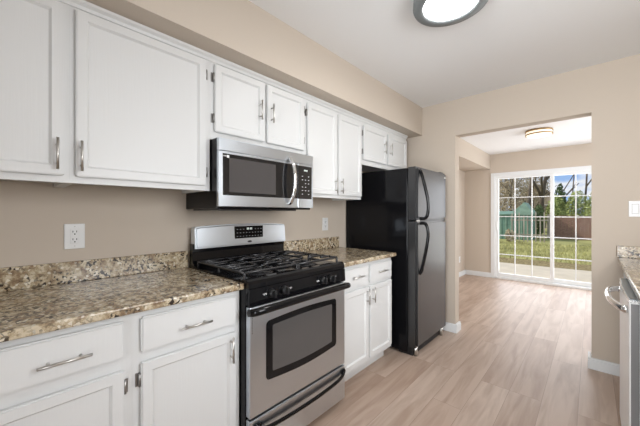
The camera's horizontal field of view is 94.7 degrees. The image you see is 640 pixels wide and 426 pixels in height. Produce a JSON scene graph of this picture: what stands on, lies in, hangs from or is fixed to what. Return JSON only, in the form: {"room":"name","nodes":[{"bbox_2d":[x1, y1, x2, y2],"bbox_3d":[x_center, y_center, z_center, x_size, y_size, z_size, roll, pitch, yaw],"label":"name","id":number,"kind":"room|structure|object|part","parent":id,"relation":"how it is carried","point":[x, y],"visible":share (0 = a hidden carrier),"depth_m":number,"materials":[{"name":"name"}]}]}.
{"room":"kitchen","nodes":[
{"label":"kitchen","id":0,"kind":"room"},
{"bbox_2d":[0,171,365,267],"bbox_3d":[-0.902,0.033,1.876,0.100,2.440,4.935,0,0,43],"label":"wall","id":1,"kind":"structure","parent":0,"point":[118,221],"depth_m":1.57,"materials":[{"name":"beige paint"}]},
{"bbox_2d":[0,0,68,187],"bbox_3d":[-1.389,-0.497,0.989,0.379,0.751,0.810,0,0,43],"label":"upper cabinet","id":2,"kind":"object","parent":1,"relation":"attached to","point":[34,34],"visible":1,"depth_m":1.11,"materials":[{"name":"white paint"}]},
{"bbox_3d":[-1.014,-0.230,1.139,0.033,0.122,0.010,0,0,43],"label":"bar handle","id":3,"kind":"part","parent":2,"relation":"part of","materials":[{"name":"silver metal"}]},
{"bbox_2d":[57,0,407,138],"bbox_3d":[-0.284,-0.857,1.969,0.021,0.035,3.750,0,0,43],"label":"trim","id":4,"kind":"structure","parent":2,"relation":"attached to","point":[83,5],"depth_m":1.58,"materials":[{"name":"white paint"}]},
{"bbox_2d":[64,224,84,248],"bbox_3d":[-1.213,0.115,1.458,0.009,0.124,0.080,0,0,43],"label":"wall outlet","id":5,"kind":"object","parent":1,"relation":"attached to","point":[74,234],"visible":1,"depth_m":1.46,"materials":[{"name":"white plastic"}]},
{"bbox_2d":[70,229,78,243],"bbox_3d":[-1.211,0.115,1.456,0.003,0.072,0.035,0,0,43],"label":"receptacle","id":6,"kind":"object","parent":5,"relation":"attached to","point":[74,233],"depth_m":1.45,"materials":[{"name":"white plastic"}]},
{"bbox_2d":[0,251,187,291],"bbox_3d":[-1.322,0.288,1.328,0.020,0.102,1.440,0,0,43],"label":"backsplash","id":7,"kind":"structure","parent":1,"relation":"attached to","point":[39,275],"depth_m":1.47,"materials":[{"name":"stone"}]},
{"bbox_2d":[59,6,209,193],"bbox_3d":[-0.913,-0.497,1.505,0.379,0.751,0.596,0,0,43],"label":"upper cabinet","id":8,"kind":"object","parent":1,"relation":"attached to","point":[139,104],"visible":0.95,"depth_m":1.35,"materials":[{"name":"white paint"}]},
{"bbox_3d":[-0.965,-0.230,1.193,0.033,0.122,0.010,0,0,43],"label":"bar handle","id":9,"kind":"part","parent":8,"relation":"part of","materials":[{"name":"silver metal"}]},
{"bbox_2d":[210,62,304,153],"bbox_3d":[-0.463,-0.642,1.993,0.379,0.462,0.731,0,0,43],"label":"upper cabinet","id":10,"kind":"object","parent":1,"relation":"attached to","point":[243,108],"visible":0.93,"depth_m":1.82,"materials":[{"name":"white paint"}]},
{"bbox_3d":[-0.473,-0.641,1.765,0.020,0.377,0.338,0,0,43],"label":"door","id":11,"kind":"part","parent":10,"relation":"part of","materials":[{"name":"white paint"}]},
{"bbox_2d":[186,137,312,210],"bbox_3d":[-0.424,-0.212,1.958,0.480,0.394,0.724,0,0,43],"label":"microwave","id":12,"kind":"object","parent":10,"relation":"attached to","point":[244,176],"visible":0.99,"depth_m":1.76,"materials":[{"name":"silver metal"}]},
{"bbox_3d":[-0.354,-0.186,1.792,0.022,0.302,0.576,0,0,43],"label":"door","id":13,"kind":"part","parent":12,"relation":"part of","materials":[{"name":"silver metal"}]},
{"bbox_3d":[-0.338,-0.210,1.794,0.003,0.227,0.552,0,0,43],"label":"door glass","id":14,"kind":"part","parent":12,"relation":"part of","materials":[{"name":"black glass"}]},
{"bbox_3d":[-0.179,-0.210,1.920,0.069,0.318,0.030,0,0,37],"label":"door handle","id":15,"kind":"part","parent":12,"relation":"part of","materials":[{"name":"silver metal"}]},
{"bbox_3d":[-0.108,-0.186,2.059,0.022,0.302,0.146,0,0,43],"label":"control panel","id":16,"kind":"part","parent":12,"relation":"part of","materials":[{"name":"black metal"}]},
{"bbox_3d":[-0.305,-0.642,1.908,0.033,0.122,0.010,0,0,43],"label":"bar handle","id":17,"kind":"part","parent":10,"relation":"part of","materials":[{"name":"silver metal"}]},
{"bbox_3d":[-0.232,-0.641,2.025,0.020,0.377,0.331,0,0,43],"label":"door","id":18,"kind":"part","parent":10,"relation":"part of","materials":[{"name":"white paint"}]},
{"bbox_2d":[283,236,338,251],"bbox_3d":[-0.071,0.287,2.685,0.020,0.104,0.758,0,0,43],"label":"backsplash","id":19,"kind":"structure","parent":1,"relation":"attached to","point":[328,242],"depth_m":2.66,"materials":[{"name":"stone"}]},
{"bbox_2d":[322,218,327,230],"bbox_3d":[0.050,0.106,2.828,0.009,0.122,0.078,0,0,43],"label":"wall outlet","id":20,"kind":"object","parent":1,"relation":"attached to","point":[324,220],"visible":1,"depth_m":2.82,"materials":[{"name":"white plastic"}]},
{"bbox_2d":[304,99,361,200],"bbox_3d":[0.030,-0.497,2.528,0.379,0.751,0.723,0,0,43],"label":"upper cabinet","id":21,"kind":"object","parent":1,"relation":"attached to","point":[333,139],"visible":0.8,"depth_m":2.39,"materials":[{"name":"white paint"}]},
{"bbox_3d":[0.021,-0.482,2.300,0.020,0.670,0.342,0,0,43],"label":"door","id":22,"kind":"part","parent":21,"relation":"part of","materials":[{"name":"white paint"}]},
{"bbox_3d":[0.260,-0.482,2.560,0.020,0.670,0.331,0,0,43],"label":"door","id":23,"kind":"part","parent":21,"relation":"part of","materials":[{"name":"white paint"}]},
{"bbox_2d":[361,122,406,171],"bbox_3d":[0.576,-0.660,3.120,0.379,0.426,0.892,0,0,43],"label":"upper cabinet","id":24,"kind":"object","parent":1,"relation":"attached to","point":[382,150],"visible":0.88,"depth_m":2.96,"materials":[{"name":"white paint"}]},
{"bbox_3d":[0.536,-0.650,2.859,0.020,0.318,0.414,0,0,43],"label":"door","id":25,"kind":"part","parent":24,"relation":"part of","materials":[{"name":"white paint"}]},
{"bbox_3d":[0.835,-0.650,3.183,0.020,0.318,0.412,0,0,43],"label":"door","id":26,"kind":"part","parent":24,"relation":"part of","materials":[{"name":"white paint"}]},
{"bbox_2d":[249,0,639,107],"bbox_3d":[0.160,-1.237,0.978,2.880,0.100,5.055,0,0,43],"label":"ceiling","id":27,"kind":"structure","parent":0,"point":[507,43],"depth_m":2.02,"materials":[{"name":"white paint"}]},
{"bbox_2d":[85,0,421,137],"bbox_3d":[-0.657,-1.031,1.718,0.475,0.312,4.835,0,0,43],"label":"soffit","id":28,"kind":"structure","parent":27,"relation":"attached to","point":[242,33],"depth_m":1.79,"materials":[{"name":"beige paint"}]},
{"bbox_2d":[413,0,487,26],"bbox_3d":[0.705,-1.153,1.595,0.386,0.065,0.386,0,0,43],"label":"ceiling light","id":29,"kind":"object","parent":27,"relation":"attached to","point":[431,13],"visible":1,"depth_m":1.64,"materials":[{"name":"grey glass"}]},
{"bbox_2d":[424,0,476,19],"bbox_3d":[0.705,-1.137,1.595,0.273,0.027,0.273,0,0,43],"label":"diffuser","id":30,"kind":"object","parent":29,"relation":"attached to","point":[433,9],"depth_m":1.63,"materials":[{"name":"white glass"}]},
{"bbox_2d":[459,170,464,271],"bbox_3d":[1.921,0.060,4.997,0.100,2.385,3.243,0,0,43],"label":"wall","id":31,"kind":"structure","parent":0,"point":[461,173],"depth_m":5.96,"materials":[{"name":"beige paint"}]},
{"bbox_2d":[459,270,465,276],"bbox_3d":[1.926,1.208,4.912,0.022,0.090,3.123,0,0,43],"label":"baseboard","id":32,"kind":"structure","parent":31,"relation":"attached to","point":[461,273],"depth_m":5.90,"materials":[{"name":"white paint"}]},
{"bbox_2d":[307,274,620,425],"bbox_3d":[1.458,1.283,1.973,3.560,0.060,8.278,0,0,43],"label":"floor","id":33,"kind":"structure","parent":0,"point":[518,356],"depth_m":2.30,"materials":[{"name":"wood"}]},
{"bbox_2d":[0,314,131,425],"bbox_3d":[-1.237,0.811,0.948,0.658,0.883,0.958,0,0,43],"label":"base cabinet","id":34,"kind":"object","parent":33,"relation":"on","point":[81,375],"visible":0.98,"depth_m":0.97,"materials":[{"name":"white paint"}]},
{"bbox_3d":[-0.934,0.464,0.853,0.021,0.134,0.628,0,0,43],"label":"drawer","id":35,"kind":"part","parent":34,"relation":"part of","materials":[{"name":"white paint"}]},
{"bbox_3d":[-0.934,0.848,0.853,0.021,0.541,0.628,0,0,43],"label":"door","id":36,"kind":"part","parent":34,"relation":"part of","materials":[{"name":"white paint"}]},
{"bbox_3d":[-0.815,0.473,0.945,0.033,0.009,0.135,0,0,43],"label":"bar handle","id":37,"kind":"part","parent":34,"relation":"part of","materials":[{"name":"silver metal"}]},
{"bbox_2d":[0,251,243,342],"bbox_3d":[-1.091,0.303,1.115,0.649,0.132,1.440,0,0,43],"label":"countertop","id":38,"kind":"structure","parent":34,"relation":"on","point":[37,299],"depth_m":1.29,"materials":[{"name":"stone"}]},
{"bbox_2d":[132,291,238,425],"bbox_3d":[-0.756,0.811,1.469,0.658,0.883,0.459,0,0,43],"label":"base cabinet","id":39,"kind":"object","parent":33,"relation":"on","point":[185,356],"visible":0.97,"depth_m":1.25,"materials":[{"name":"white paint"}]},
{"bbox_3d":[-0.546,0.464,1.275,0.021,0.134,0.406,0,0,43],"label":"drawer","id":40,"kind":"part","parent":39,"relation":"part of","materials":[{"name":"white paint"}]},
{"bbox_3d":[-0.546,0.845,1.275,0.021,0.547,0.406,0,0,43],"label":"door","id":41,"kind":"part","parent":39,"relation":"part of","materials":[{"name":"white paint"}]},
{"bbox_3d":[-0.525,0.475,1.259,0.033,0.009,0.130,0,0,43],"label":"bar handle","id":42,"kind":"part","parent":39,"relation":"part of","materials":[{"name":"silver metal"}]},
{"bbox_3d":[-0.411,0.641,1.383,0.033,0.118,0.010,0,0,43],"label":"bar handle","id":43,"kind":"part","parent":39,"relation":"part of","materials":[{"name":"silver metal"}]},
{"bbox_2d":[190,223,350,425],"bbox_3d":[-0.303,0.664,1.867,0.732,1.178,0.762,0,0,43],"label":"gas range","id":44,"kind":"object","parent":33,"relation":"on","point":[292,370],"visible":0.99,"depth_m":1.67,"materials":[{"name":"silver metal"}]},
{"bbox_2d":[193,250,344,289],"bbox_3d":[-0.307,0.327,1.879,0.592,0.081,0.742,0,0,43],"label":"cooktop","id":45,"kind":"object","parent":44,"relation":"in","point":[272,269],"depth_m":1.72,"materials":[{"name":"black metal"}]},
{"bbox_3d":[-0.233,0.406,1.486,0.039,0.048,0.048,0,0,43],"label":"knob","id":46,"kind":"part","parent":44,"relation":"part of","materials":[{"name":"black plastic"}]},
{"bbox_3d":[-0.176,0.406,1.547,0.039,0.048,0.048,0,0,43],"label":"knob","id":47,"kind":"part","parent":44,"relation":"part of","materials":[{"name":"black plastic"}]},
{"bbox_3d":[-0.097,1.105,1.680,0.035,0.216,0.731,0,0,43],"label":"storage drawer","id":48,"kind":"part","parent":44,"relation":"part of","materials":[{"name":"silver metal"}]},
{"bbox_3d":[-0.097,0.719,1.680,0.035,0.532,0.731,0,0,43],"label":"oven door","id":49,"kind":"part","parent":44,"relation":"part of","materials":[{"name":"silver metal"}]},
{"bbox_3d":[-0.096,0.407,1.684,0.034,0.080,0.738,0,0,43],"label":"control panel","id":50,"kind":"part","parent":44,"relation":"part of","materials":[{"name":"black metal"}]},
{"bbox_3d":[-0.062,0.466,1.645,0.076,0.053,0.762,0,0,43],"label":"oven handle","id":51,"kind":"part","parent":44,"relation":"part of","materials":[{"name":"black metal"}]},
{"bbox_3d":[-0.066,1.043,1.664,0.049,0.060,0.708,0,0,43],"label":"drawer handle","id":52,"kind":"part","parent":44,"relation":"part of","materials":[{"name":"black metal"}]},
{"bbox_3d":[0.029,0.406,1.770,0.039,0.048,0.048,0,0,43],"label":"knob","id":53,"kind":"part","parent":44,"relation":"part of","materials":[{"name":"black plastic"}]},
{"bbox_3d":[0.079,0.406,1.824,0.039,0.048,0.048,0,0,43],"label":"knob","id":54,"kind":"part","parent":44,"relation":"part of","materials":[{"name":"black plastic"}]},
{"bbox_2d":[342,257,391,380],"bbox_3d":[0.160,0.811,2.463,0.658,0.883,0.742,0,0,43],"label":"base cabinet","id":55,"kind":"object","parent":33,"relation":"on","point":[368,300],"visible":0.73,"depth_m":2.25,"materials":[{"name":"white paint"}]},
{"bbox_2d":[283,236,395,266],"bbox_3d":[0.161,0.302,2.472,0.649,0.134,0.758,0,0,43],"label":"countertop","id":56,"kind":"structure","parent":55,"relation":"on","point":[328,245],"depth_m":2.53,"materials":[{"name":"stone"}]},
{"bbox_3d":[0.261,0.469,2.150,0.021,0.144,0.315,0,0,43],"label":"drawer","id":57,"kind":"part","parent":55,"relation":"part of","materials":[{"name":"white paint"}]},
{"bbox_3d":[0.261,0.841,2.150,0.021,0.555,0.315,0,0,43],"label":"door","id":58,"kind":"part","parent":55,"relation":"part of","materials":[{"name":"white paint"}]},
{"bbox_3d":[0.366,0.631,2.226,0.033,0.118,0.010,0,0,43],"label":"bar handle","id":59,"kind":"part","parent":55,"relation":"part of","materials":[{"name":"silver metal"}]},
{"bbox_3d":[0.493,0.469,2.402,0.021,0.144,0.330,0,0,43],"label":"drawer","id":60,"kind":"part","parent":55,"relation":"part of","materials":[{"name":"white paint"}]},
{"bbox_3d":[0.493,0.841,2.402,0.021,0.555,0.330,0,0,43],"label":"door","id":61,"kind":"part","parent":55,"relation":"part of","materials":[{"name":"white paint"}]},
{"bbox_2d":[346,166,445,356],"bbox_3d":[0.815,0.419,3.017,0.854,1.668,0.684,0,0,43],"label":"refrigerator","id":62,"kind":"object","parent":33,"relation":"on","point":[402,212],"visible":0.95,"depth_m":2.69,"materials":[{"name":"black metal"}]},
{"bbox_3d":[0.898,0.307,2.550,0.096,0.464,0.044,0,0,39],"label":"handle","id":63,"kind":"part","parent":62,"relation":"part of","materials":[{"name":"black plastic"}]},
{"bbox_3d":[0.900,-0.160,2.552,0.098,0.446,0.043,0,0,35],"label":"freezer handle","id":64,"kind":"part","parent":62,"relation":"part of","materials":[{"name":"black plastic"}]},
{"bbox_3d":[1.037,0.622,2.812,0.082,1.093,0.684,0,0,43],"label":"fresh food door","id":65,"kind":"part","parent":62,"relation":"part of","materials":[{"name":"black metal"}]},
{"bbox_3d":[1.037,-0.171,2.812,0.082,0.464,0.684,0,0,43],"label":"freezer door","id":66,"kind":"part","parent":62,"relation":"part of","materials":[{"name":"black metal"}]},
{"bbox_2d":[605,278,639,425],"bbox_3d":[1.798,0.817,1.356,0.704,0.872,0.629,0,0,43],"label":"dishwasher","id":67,"kind":"object","parent":33,"relation":"on","point":[629,304],"visible":1,"depth_m":1.34,"materials":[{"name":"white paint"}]},
{"bbox_3d":[1.575,0.443,1.577,0.075,0.043,0.528,0,0,43],"label":"bow handle","id":68,"kind":"part","parent":67,"relation":"part of","materials":[{"name":"silver metal"}]},
{"bbox_3d":[1.605,0.804,1.538,0.032,0.807,0.623,0,0,43],"label":"door","id":69,"kind":"part","parent":67,"relation":"part of","materials":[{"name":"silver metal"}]},
{"bbox_3d":[1.102,0.811,0.507,0.649,0.883,1.520,0,0,43],"label":"base cabinet","id":70,"kind":"object","parent":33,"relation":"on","visible":0},
{"bbox_2d":[616,246,639,300],"bbox_3d":[1.556,0.310,1.001,0.653,0.118,2.882,0,0,43],"label":"countertop","id":71,"kind":"structure","parent":70,"relation":"on","point":[628,256],"depth_m":1.98,"materials":[{"name":"stone"}]},
{"bbox_2d":[406,54,639,363],"bbox_3d":[1.833,0.033,2.792,2.880,2.440,0.120,0,0,43],"label":"wall","id":72,"kind":"structure","parent":0,"point":[607,92],"depth_m":2.38,"materials":[{"name":"beige paint"}]},
{"bbox_2d":[443,322,456,333],"bbox_3d":[1.113,1.208,3.359,0.852,0.090,0.022,0,0,43],"label":"baseboard","id":73,"kind":"structure","parent":72,"relation":"attached to","point":[450,327],"depth_m":3.10,"materials":[{"name":"white paint"}]},
{"bbox_2d":[456,321,460,332],"bbox_3d":[1.466,1.208,3.130,0.022,0.090,0.120,0,0,43],"label":"baseboard","id":74,"kind":"structure","parent":72,"relation":"attached to","point":[458,323],"depth_m":3.13,"materials":[{"name":"white paint"}]},
{"bbox_2d":[588,357,619,376],"bbox_3d":[2.255,1.208,2.306,0.240,0.090,0.022,0,0,43],"label":"baseboard","id":75,"kind":"structure","parent":72,"relation":"attached to","point":[596,364],"depth_m":2.31,"materials":[{"name":"white paint"}]},
{"bbox_2d":[616,246,639,258],"bbox_3d":[2.519,0.295,2.060,0.632,0.088,0.020,0,0,43],"label":"backsplash","id":76,"kind":"structure","parent":72,"relation":"attached to","point":[621,251],"depth_m":2.22,"materials":[{"name":"stone"}]},
{"bbox_2d":[629,201,639,216],"bbox_3d":[2.382,-0.031,2.197,0.116,0.120,0.009,0,0,43],"label":"light switch","id":77,"kind":"object","parent":72,"relation":"attached to","point":[634,206],"visible":1,"depth_m":2.21,"materials":[{"name":"white plastic"}]},
{"bbox_2d":[460,116,590,154],"bbox_3d":[3.186,-1.182,3.832,3.540,0.100,3.243,0,0,43],"label":"ceiling","id":78,"kind":"structure","parent":0,"point":[576,131],"depth_m":4.48,"materials":[{"name":"white paint"}]},
{"bbox_2d":[459,138,489,171],"bbox_3d":[2.088,-0.992,4.762,0.465,0.280,3.123,0,0,43],"label":"soffit","id":79,"kind":"structure","parent":78,"relation":"attached to","point":[471,158],"depth_m":5.08,"materials":[{"name":"beige paint"}]},
{"bbox_2d":[525,127,552,137],"bbox_3d":[2.996,-1.089,4.039,0.312,0.086,0.312,0,0,43],"label":"ceiling light","id":80,"kind":"object","parent":78,"relation":"attached to","point":[543,131],"visible":1,"depth_m":3.95,"materials":[{"name":"white glass"}]},
{"bbox_2d":[465,143,590,272],"bbox_3d":[4.244,0.060,4.979,3.340,2.385,0.120,0,0,43],"label":"wall","id":81,"kind":"structure","parent":0,"point":[477,183],"depth_m":5.78,"materials":[{"name":"beige paint"}]},
{"bbox_2d":[466,270,490,277],"bbox_3d":[3.153,1.208,5.889,0.458,0.090,0.022,0,0,43],"label":"baseboard","id":82,"kind":"structure","parent":81,"relation":"attached to","point":[469,272],"depth_m":5.87,"materials":[{"name":"white paint"}]},
{"bbox_2d":[491,165,590,277],"bbox_3d":[4.041,0.243,5.073,1.955,2.020,0.026,0,0,43],"label":"door frame","id":83,"kind":"structure","parent":81,"relation":"attached to","point":[579,168],"depth_m":5.68,"materials":[{"name":"white paint"}]},
{"bbox_2d":[495,170,590,290],"bbox_3d":[4.073,0.276,5.107,1.825,1.955,0.154,0,0,43],"label":"door","id":84,"kind":"structure","parent":81,"relation":"in","point":[551,281],"depth_m":5.23,"materials":[{"name":"white plastic"}]},
{"bbox_3d":[3.733,0.268,5.417,0.885,1.899,0.044,0,0,43],"label":"sliding panel","id":85,"kind":"part","parent":84,"relation":"part of","materials":[{"name":"clear glass"}]},
{"bbox_3d":[4.408,0.268,4.862,0.970,1.899,0.044,0,0,43],"label":"sliding panel","id":86,"kind":"part","parent":84,"relation":"part of","materials":[{"name":"clear glass"}]},
{"label":"outside","id":87,"kind":"structure","parent":0,"visible":0},
{"bbox_2d":[499,223,590,264],"bbox_3d":[22.543,1.526,27.230,80.000,0.295,49.400,0,0,43],"label":"lawn","id":88,"kind":"structure","parent":87,"point":[562,242],"depth_m":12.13,"materials":[{"name":"green plant"}]},
{"bbox_2d":[499,179,517,210],"bbox_3d":[14.094,-1.359,22.119,3.240,5.511,1.862,0,0,11],"label":"tree","id":89,"kind":"object","parent":88,"relation":"on","point":[503,194],"visible":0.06,"depth_m":21.90,"materials":[{"name":"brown plant"}]},
{"bbox_2d":[504,228,513,240],"bbox_3d":[9.206,1.064,14.301,0.496,0.660,0.465,0,0,43],"label":"bush","id":90,"kind":"object","parent":88,"relation":"on","point":[507,230],"visible":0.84,"depth_m":14.27,"materials":[{"name":"grey plant"}]},
{"bbox_2d":[499,177,529,210],"bbox_3d":[13.193,-1.400,19.840,3.520,5.620,2.020,0,0,-44],"label":"tree","id":91,"kind":"object","parent":88,"relation":"on","point":[507,185],"visible":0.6,"depth_m":19.05,"materials":[{"name":"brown plant"}]},
{"bbox_2d":[499,202,536,239],"bbox_3d":[9.861,0.413,16.412,3.420,1.920,1.500,0,0,43],"label":"playhouse","id":92,"kind":"object","parent":88,"relation":"on","point":[524,209],"visible":0.39,"depth_m":15.22,"materials":[{"name":"teal paint"}]},
{"bbox_2d":[527,177,530,205],"bbox_3d":[12.396,-1.998,17.948,2.788,6.807,1.860,0,0,-13],"label":"tree","id":93,"kind":"object","parent":88,"relation":"on","point":[529,190],"visible":0.04,"depth_m":17.32,"materials":[{"name":"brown plant"}]},
{"bbox_2d":[510,212,548,242],"bbox_3d":[10.017,0.650,14.146,1.520,1.447,0.060,0,0,43],"label":"picket fence","id":94,"kind":"object","parent":88,"relation":"on","point":[511,219],"visible":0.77,"depth_m":14.16,"materials":[{"name":"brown wood"}]},
{"bbox_3d":[10.025,0.343,14.155,1.520,0.060,0.035,0,0,43],"label":"rail","id":95,"kind":"part","parent":94,"relation":"part of","materials":[{"name":"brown wood"}]},
{"bbox_3d":[10.025,1.043,14.155,1.520,0.060,0.035,0,0,43],"label":"rail","id":96,"kind":"part","parent":94,"relation":"part of","materials":[{"name":"brown wood"}]},
{"bbox_2d":[518,176,556,215],"bbox_3d":[15.890,-1.426,22.142,2.709,5.645,2.075,0,0,26],"label":"tree","id":97,"kind":"object","parent":88,"relation":"on","point":[534,178],"visible":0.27,"depth_m":21.91,"materials":[{"name":"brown plant"}]},
{"bbox_2d":[529,176,549,228],"bbox_3d":[15.234,-2.020,19.726,2.883,6.838,3.062,0,0,43],"label":"tree","id":98,"kind":"object","parent":88,"relation":"on","point":[543,182],"visible":0.34,"depth_m":20.25,"materials":[{"name":"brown plant"}]},
{"bbox_2d":[512,188,566,227],"bbox_3d":[21.355,-0.662,28.597,4.200,4.070,5.600,0,0,43],"label":"house","id":99,"kind":"structure","parent":88,"relation":"on","point":[548,198],"depth_m":26.72,"materials":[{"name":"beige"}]},
{"bbox_2d":[535,204,545,238],"bbox_3d":[11.880,0.437,15.991,0.660,1.920,0.863,0,0,43],"label":"tree","id":100,"kind":"object","parent":88,"relation":"on","point":[538,207],"visible":0.63,"depth_m":15.83,"materials":[{"name":"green plant"}]},
{"bbox_2d":[545,195,567,226],"bbox_3d":[13.349,0.177,16.663,1.061,2.440,1.131,0,0,43],"label":"tree","id":101,"kind":"object","parent":88,"relation":"on","point":[557,206],"visible":0.3,"depth_m":16.45,"materials":[{"name":"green plant"}]},
{"bbox_2d":[554,174,578,215],"bbox_3d":[15.459,-0.618,18.670,1.425,4.030,0.982,0,0,43],"label":"tree","id":102,"kind":"object","parent":88,"relation":"on","point":[560,192],"visible":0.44,"depth_m":18.67,"materials":[{"name":"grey plant"}]},
{"bbox_2d":[547,214,590,239],"bbox_3d":[16.380,0.723,12.325,10.945,1.300,0.170,0,0,43],"label":"fence","id":103,"kind":"object","parent":88,"relation":"on","point":[564,226],"visible":0.42,"depth_m":15.40,"materials":[{"name":"brown wood"}]},
{"bbox_3d":[12.377,0.723,15.968,0.120,1.300,0.098,0,0,43],"label":"post","id":104,"kind":"part","parent":103,"relation":"part of","materials":[{"name":"white wood"}]},
{"bbox_2d":[565,190,590,232],"bbox_3d":[15.082,0.049,17.243,1.134,2.793,1.227,0,0,-17],"label":"tree","id":105,"kind":"object","parent":88,"relation":"on","point":[570,209],"visible":0.47,"depth_m":17.13,"materials":[{"name":"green plant"}]},
{"bbox_2d":[584,194,590,215],"bbox_3d":[14.699,0.006,15.402,1.333,2.778,1.358,0,0,-24],"label":"bush","id":106,"kind":"object","parent":88,"relation":"on","point":[588,213],"visible":0.06,"depth_m":15.66,"materials":[{"name":"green plant"}]},
{"bbox_2d":[584,174,590,204],"bbox_3d":[17.946,-2.945,18.791,4.215,8.685,5.117,0,0,-3],"label":"tree","id":107,"kind":"object","parent":88,"relation":"on","point":[586,181],"visible":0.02,"depth_m":19.37,"materials":[{"name":"grey plant"}]},
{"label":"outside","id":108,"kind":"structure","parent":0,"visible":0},
{"bbox_2d":[499,262,590,282],"bbox_3d":[6.261,1.523,5.145,22.000,0.300,2.847,0,0,43],"label":"patio","id":109,"kind":"structure","parent":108,"point":[520,269],"depth_m":6.81,"materials":[{"name":"concrete"}]},
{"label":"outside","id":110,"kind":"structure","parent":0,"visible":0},
{"bbox_2d":[499,257,590,270],"bbox_3d":[7.615,1.524,6.614,22.000,0.298,1.150,0,0,43],"label":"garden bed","id":111,"kind":"object","parent":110,"point":[585,267],"depth_m":7.88,"materials":[{"name":"brown soil"}]}
]}

